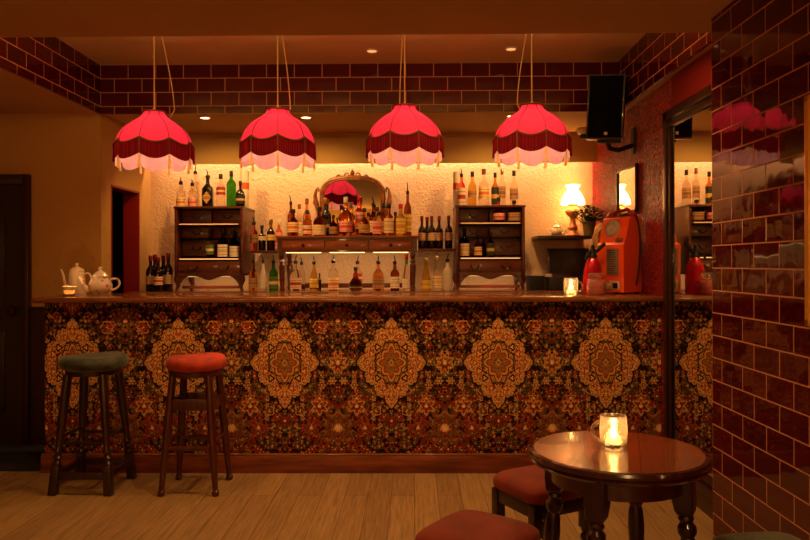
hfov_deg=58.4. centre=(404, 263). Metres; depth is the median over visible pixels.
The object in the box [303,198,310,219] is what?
bottle
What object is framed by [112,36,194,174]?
pendant lamp
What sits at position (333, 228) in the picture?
bottle
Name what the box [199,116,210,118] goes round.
recessed light
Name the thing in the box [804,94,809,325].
framed picture
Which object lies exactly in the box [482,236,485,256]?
bottle
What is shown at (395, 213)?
bottle
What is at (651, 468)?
round table
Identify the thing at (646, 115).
wall
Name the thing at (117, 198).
door
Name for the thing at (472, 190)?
bottle
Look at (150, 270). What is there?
bottle
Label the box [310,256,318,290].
bottle
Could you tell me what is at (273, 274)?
bottle
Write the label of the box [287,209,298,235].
bottle
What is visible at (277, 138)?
pendant lamp
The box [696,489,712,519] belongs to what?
baseboard
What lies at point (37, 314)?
trim
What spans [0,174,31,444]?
door
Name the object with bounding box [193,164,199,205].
bottle
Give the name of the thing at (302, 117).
recessed light
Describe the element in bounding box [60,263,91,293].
teapot
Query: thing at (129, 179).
wall
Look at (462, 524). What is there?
stool
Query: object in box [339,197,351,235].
bottle
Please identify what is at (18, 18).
ceiling
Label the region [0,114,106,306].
wall
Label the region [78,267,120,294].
teapot
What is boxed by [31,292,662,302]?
countertop
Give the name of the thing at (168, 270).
bottle
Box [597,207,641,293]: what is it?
payphone
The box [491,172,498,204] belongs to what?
bottle
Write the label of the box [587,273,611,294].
glass jar
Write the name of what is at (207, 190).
bottle
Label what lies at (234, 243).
bottle
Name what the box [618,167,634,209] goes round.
mirror glass
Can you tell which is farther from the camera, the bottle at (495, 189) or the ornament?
the bottle at (495, 189)
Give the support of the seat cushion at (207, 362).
on the bar stool at (207, 365)
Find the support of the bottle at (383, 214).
on the table at (289, 245)
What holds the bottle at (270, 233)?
on the wall shelf at (265, 251)
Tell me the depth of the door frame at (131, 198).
6.19 m
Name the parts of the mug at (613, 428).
handle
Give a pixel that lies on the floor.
(248, 506)
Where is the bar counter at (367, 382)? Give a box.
[31,292,662,472]
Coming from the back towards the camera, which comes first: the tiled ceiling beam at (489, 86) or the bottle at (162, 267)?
the bottle at (162, 267)
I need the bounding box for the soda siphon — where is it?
[583,242,605,293]
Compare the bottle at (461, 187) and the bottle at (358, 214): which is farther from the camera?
the bottle at (358, 214)
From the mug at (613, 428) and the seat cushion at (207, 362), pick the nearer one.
the mug at (613, 428)
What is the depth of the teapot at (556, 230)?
6.18 m
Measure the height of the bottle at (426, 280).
0.321 m
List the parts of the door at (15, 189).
panel, knob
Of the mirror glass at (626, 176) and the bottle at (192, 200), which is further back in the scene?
the bottle at (192, 200)
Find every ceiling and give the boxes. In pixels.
[0,0,733,133]
[57,33,645,64]
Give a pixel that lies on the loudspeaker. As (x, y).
(606, 100)
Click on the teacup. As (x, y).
(67, 289)
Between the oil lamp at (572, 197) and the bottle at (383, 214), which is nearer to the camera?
the bottle at (383, 214)
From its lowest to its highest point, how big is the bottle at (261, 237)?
0.217 m
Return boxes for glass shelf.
[179,239,239,239]
[459,238,520,238]
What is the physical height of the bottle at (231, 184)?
0.313 m
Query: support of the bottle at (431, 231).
on the wall shelf at (439, 249)
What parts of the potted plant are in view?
plant pot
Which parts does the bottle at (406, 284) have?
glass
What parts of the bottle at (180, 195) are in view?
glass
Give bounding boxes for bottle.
[146,255,154,290]
[153,254,156,268]
[153,257,162,291]
[160,255,164,290]
[163,253,172,290]
[176,177,184,205]
[188,179,196,205]
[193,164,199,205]
[202,169,213,205]
[206,227,213,257]
[216,174,224,205]
[217,228,227,257]
[226,171,235,205]
[229,227,238,257]
[235,181,244,206]
[240,170,248,207]
[249,256,257,290]
[250,217,257,250]
[258,225,265,250]
[259,255,266,290]
[267,219,274,249]
[269,254,277,290]
[275,220,282,250]
[277,257,279,289]
[287,195,291,220]
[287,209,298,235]
[290,255,300,290]
[296,204,302,235]
[299,257,304,289]
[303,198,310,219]
[303,210,311,235]
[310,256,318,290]
[313,207,325,235]
[318,273,320,289]
[322,198,329,235]
[328,254,338,290]
[329,215,337,235]
[338,205,342,235]
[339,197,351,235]
[349,267,361,290]
[353,256,361,289]
[355,195,362,235]
[359,208,369,235]
[369,198,375,235]
[373,207,381,235]
[373,255,383,290]
[380,203,385,235]
[384,203,393,235]
[390,255,399,290]
[393,212,396,235]
[396,204,405,235]
[402,254,410,290]
[404,182,411,234]
[418,216,425,248]
[421,252,430,290]
[425,217,428,248]
[428,216,435,248]
[433,250,441,290]
[436,216,442,248]
[443,253,451,290]
[445,215,452,247]
[458,169,464,204]
[460,224,468,256]
[468,171,476,204]
[474,234,481,256]
[479,169,488,204]
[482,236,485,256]
[486,232,493,256]
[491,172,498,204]
[492,197,504,221]
[499,169,505,204]
[508,200,520,221]
[510,170,517,204]
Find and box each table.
[276,235,417,290]
[528,430,712,539]
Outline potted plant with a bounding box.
[571,203,603,235]
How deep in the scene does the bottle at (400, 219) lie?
5.97 m
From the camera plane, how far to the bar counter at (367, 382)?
4.67 m
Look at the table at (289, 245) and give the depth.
5.94 m
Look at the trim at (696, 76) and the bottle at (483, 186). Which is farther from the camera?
the bottle at (483, 186)
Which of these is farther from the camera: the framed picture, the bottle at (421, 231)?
the bottle at (421, 231)
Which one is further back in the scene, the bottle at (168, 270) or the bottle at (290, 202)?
the bottle at (290, 202)
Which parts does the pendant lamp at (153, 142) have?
rib cord, braid trim, lamp shade, cord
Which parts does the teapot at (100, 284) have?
spout, lid, handle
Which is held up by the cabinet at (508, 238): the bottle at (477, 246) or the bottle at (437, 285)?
the bottle at (477, 246)
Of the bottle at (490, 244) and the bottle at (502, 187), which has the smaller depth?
the bottle at (490, 244)
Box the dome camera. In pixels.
[577,127,585,138]
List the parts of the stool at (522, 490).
leg, leg, seat frame, leg, leg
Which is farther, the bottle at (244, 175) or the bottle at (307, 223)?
the bottle at (244, 175)
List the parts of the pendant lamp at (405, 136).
rib cord, lamp shade, cord, braid trim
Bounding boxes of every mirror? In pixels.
[313,169,391,235]
[616,163,637,215]
[663,84,712,501]
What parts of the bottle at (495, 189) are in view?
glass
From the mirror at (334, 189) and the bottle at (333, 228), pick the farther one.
the mirror at (334, 189)
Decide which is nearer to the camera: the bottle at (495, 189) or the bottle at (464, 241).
the bottle at (464, 241)
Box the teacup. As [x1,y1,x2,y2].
[62,286,76,293]
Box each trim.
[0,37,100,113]
[30,306,44,443]
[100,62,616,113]
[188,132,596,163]
[617,33,711,106]
[672,48,711,106]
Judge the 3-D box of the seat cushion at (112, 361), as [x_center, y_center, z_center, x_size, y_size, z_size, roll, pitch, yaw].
[-1.884,0.593,4.388,0.392,0.090,0.392,0,0,2]
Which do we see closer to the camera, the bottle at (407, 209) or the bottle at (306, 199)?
the bottle at (407, 209)
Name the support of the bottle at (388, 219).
on the table at (289, 245)
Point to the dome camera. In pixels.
(581, 131)
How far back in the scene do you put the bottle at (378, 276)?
5.94 m
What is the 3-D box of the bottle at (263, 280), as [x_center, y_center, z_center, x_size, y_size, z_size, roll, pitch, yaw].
[-1.178,0.078,6.014,0.065,0.300,0.064,0,0,1]
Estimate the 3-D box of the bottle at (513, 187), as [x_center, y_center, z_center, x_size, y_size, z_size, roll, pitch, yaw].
[0.922,-0.632,6.128,0.071,0.309,0.069,0,0,1]
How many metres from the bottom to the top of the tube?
0.306 m
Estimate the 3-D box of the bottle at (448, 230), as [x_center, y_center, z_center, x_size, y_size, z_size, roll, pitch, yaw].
[0.367,-0.264,6.095,0.067,0.279,0.065,0,0,1]
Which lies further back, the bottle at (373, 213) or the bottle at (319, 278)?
the bottle at (373, 213)
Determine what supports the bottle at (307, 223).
on the table at (289, 245)
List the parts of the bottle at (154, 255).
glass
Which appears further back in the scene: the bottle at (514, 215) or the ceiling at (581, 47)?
the bottle at (514, 215)
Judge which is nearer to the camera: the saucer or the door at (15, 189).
the saucer
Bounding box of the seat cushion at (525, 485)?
[493,465,583,504]
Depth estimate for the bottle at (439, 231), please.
6.05 m
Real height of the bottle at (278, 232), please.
0.271 m
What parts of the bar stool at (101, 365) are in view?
leg, leg, seat, leg, leg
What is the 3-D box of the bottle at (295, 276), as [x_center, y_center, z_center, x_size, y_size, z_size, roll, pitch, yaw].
[-0.901,0.078,5.971,0.094,0.299,0.092,0,0,1]
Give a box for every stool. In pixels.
[47,351,136,495]
[157,352,232,496]
[415,510,539,539]
[492,465,589,539]
[712,531,800,539]
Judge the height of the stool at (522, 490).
0.470 m
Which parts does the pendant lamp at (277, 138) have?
rib cord, lamp shade, braid trim, rib cord, cord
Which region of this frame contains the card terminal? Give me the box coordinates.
[526,275,544,289]
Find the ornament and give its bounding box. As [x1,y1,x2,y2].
[593,223,602,249]
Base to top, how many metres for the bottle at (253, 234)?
0.287 m
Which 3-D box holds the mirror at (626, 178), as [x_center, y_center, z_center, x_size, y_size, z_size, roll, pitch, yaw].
[1.639,-0.538,5.361,0.022,0.342,0.490,0,0,1]
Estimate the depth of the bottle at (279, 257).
6.21 m
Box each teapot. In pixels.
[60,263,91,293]
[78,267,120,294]
[547,222,566,235]
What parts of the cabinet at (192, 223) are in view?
leg, leg, drawer, drawer, drawer, drawer, drawer, drawer, drawer, leg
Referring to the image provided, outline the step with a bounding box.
[0,445,44,470]
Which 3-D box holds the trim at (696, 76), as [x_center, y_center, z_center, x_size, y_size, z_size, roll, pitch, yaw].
[1.622,-1.044,3.696,0.012,0.188,1.432,0,0,1]
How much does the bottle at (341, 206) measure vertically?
0.270 m
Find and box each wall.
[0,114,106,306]
[106,116,150,292]
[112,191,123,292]
[151,163,592,288]
[592,78,671,436]
[711,0,809,539]
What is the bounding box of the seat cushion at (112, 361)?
[58,351,128,371]
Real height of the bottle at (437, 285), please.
0.337 m
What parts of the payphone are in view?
notice plate, handset cord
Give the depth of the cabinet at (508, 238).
6.02 m
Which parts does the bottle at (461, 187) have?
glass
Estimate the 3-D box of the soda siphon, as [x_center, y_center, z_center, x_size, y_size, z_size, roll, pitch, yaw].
[1.284,0.032,4.962,0.139,0.353,0.135,0,0,-31]
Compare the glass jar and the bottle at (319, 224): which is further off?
the bottle at (319, 224)
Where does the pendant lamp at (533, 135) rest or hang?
hanging from the ceiling at (581, 47)
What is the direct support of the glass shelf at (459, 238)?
attached to the cabinet at (508, 238)
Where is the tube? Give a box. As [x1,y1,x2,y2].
[453,171,460,207]
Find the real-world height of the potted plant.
0.275 m
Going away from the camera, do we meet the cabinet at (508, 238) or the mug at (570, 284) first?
the mug at (570, 284)
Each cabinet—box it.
[173,206,254,291]
[452,205,525,290]
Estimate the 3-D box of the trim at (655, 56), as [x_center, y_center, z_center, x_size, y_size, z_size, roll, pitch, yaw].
[1.567,-1.308,4.461,0.020,0.364,1.780,0,0,1]
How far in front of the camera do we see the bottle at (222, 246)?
5.96 m
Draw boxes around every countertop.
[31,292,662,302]
[127,289,582,292]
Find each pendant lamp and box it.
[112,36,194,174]
[239,36,315,172]
[366,35,443,169]
[492,34,571,168]
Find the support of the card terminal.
on the countertop at (180, 290)
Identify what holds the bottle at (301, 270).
on the countertop at (180, 290)
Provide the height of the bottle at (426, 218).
0.274 m
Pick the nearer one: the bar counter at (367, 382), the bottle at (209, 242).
the bar counter at (367, 382)
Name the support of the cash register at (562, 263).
on the countertop at (180, 290)
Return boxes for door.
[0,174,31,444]
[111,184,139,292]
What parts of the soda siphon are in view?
lever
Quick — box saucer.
[60,293,79,295]
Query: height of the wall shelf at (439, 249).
0.020 m
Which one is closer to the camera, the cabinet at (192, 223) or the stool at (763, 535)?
the stool at (763, 535)
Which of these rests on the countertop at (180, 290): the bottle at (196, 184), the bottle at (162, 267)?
the bottle at (162, 267)
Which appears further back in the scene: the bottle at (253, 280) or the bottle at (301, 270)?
the bottle at (301, 270)
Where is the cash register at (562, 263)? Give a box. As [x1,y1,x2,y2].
[544,248,588,289]
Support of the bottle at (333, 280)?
on the countertop at (180, 290)
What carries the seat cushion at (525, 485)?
on the stool at (522, 490)
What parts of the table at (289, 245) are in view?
leg, leg, drawer, rail, drawer, drawer, leg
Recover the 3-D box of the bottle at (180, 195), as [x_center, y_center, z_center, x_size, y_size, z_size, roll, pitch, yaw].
[-1.900,-0.601,6.143,0.075,0.265,0.073,0,0,1]
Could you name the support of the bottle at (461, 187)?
on the cabinet at (508, 238)
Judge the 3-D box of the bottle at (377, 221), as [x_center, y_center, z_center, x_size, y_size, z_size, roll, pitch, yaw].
[-0.230,-0.348,6.003,0.078,0.240,0.076,0,0,1]
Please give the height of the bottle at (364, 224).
0.232 m
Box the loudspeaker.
[586,74,634,155]
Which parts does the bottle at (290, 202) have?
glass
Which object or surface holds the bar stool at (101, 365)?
on the floor
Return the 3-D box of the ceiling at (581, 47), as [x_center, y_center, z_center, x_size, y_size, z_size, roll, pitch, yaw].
[-0.346,-1.534,4.485,3.905,0.100,1.880,0,0,1]
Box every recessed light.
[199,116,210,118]
[300,116,311,118]
[365,49,378,52]
[504,47,517,50]
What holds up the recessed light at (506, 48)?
in the ceiling at (581, 47)
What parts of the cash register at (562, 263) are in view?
cash drawer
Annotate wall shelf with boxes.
[251,250,278,253]
[418,248,454,251]
[531,235,591,239]
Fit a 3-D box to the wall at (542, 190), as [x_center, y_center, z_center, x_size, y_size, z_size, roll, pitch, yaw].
[-0.302,0.107,6.504,4.135,2.478,0.100,0,0,1]
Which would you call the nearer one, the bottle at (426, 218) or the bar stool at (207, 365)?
the bar stool at (207, 365)
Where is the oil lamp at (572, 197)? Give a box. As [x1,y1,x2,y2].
[561,184,584,235]
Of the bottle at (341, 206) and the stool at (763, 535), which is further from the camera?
the bottle at (341, 206)
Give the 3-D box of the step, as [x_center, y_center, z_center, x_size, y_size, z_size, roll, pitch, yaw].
[-3.359,1.349,5.055,1.948,0.012,0.655,0,0,1]
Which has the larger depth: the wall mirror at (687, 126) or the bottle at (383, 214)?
the bottle at (383, 214)
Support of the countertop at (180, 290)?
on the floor
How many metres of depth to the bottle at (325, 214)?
6.19 m
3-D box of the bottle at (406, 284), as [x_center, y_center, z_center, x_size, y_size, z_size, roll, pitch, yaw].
[0.011,0.073,5.980,0.071,0.303,0.070,0,0,21]
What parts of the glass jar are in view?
lid, jar glass, handle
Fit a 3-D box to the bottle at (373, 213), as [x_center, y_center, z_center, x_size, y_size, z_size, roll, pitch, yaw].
[-0.270,-0.399,6.203,0.071,0.342,0.070,0,0,1]
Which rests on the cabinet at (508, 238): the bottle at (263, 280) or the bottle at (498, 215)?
the bottle at (498, 215)
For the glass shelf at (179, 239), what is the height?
0.008 m
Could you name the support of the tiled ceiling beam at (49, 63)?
attached to the wall at (64, 156)
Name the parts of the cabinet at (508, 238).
leg, leg, drawer, drawer, drawer, drawer, drawer, drawer, drawer, leg, leg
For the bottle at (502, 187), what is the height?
0.327 m
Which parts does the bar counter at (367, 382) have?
skirting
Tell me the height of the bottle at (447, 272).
0.307 m
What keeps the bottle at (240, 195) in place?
on the cabinet at (192, 223)
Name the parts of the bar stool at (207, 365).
leg, leg, seat, leg, leg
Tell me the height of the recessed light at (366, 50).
0.008 m
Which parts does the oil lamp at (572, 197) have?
lamp shade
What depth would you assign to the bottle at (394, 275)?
5.95 m
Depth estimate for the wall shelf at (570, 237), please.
6.08 m
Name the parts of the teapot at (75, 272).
spout, lid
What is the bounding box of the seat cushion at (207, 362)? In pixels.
[166,352,226,372]
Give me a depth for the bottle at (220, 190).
6.09 m
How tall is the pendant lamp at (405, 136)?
0.877 m
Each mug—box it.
[564,278,582,294]
[590,413,627,448]
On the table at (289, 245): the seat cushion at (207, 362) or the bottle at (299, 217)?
the bottle at (299, 217)
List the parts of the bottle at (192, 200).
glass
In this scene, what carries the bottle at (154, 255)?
on the countertop at (180, 290)
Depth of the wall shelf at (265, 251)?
6.02 m
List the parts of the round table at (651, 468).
leg, leg, leg, leg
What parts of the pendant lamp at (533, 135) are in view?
rib cord, cord, braid trim, lamp shade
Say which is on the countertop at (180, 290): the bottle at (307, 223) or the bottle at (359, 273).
the bottle at (359, 273)
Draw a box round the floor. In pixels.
[0,444,712,539]
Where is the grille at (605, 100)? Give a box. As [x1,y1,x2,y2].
[587,75,623,137]

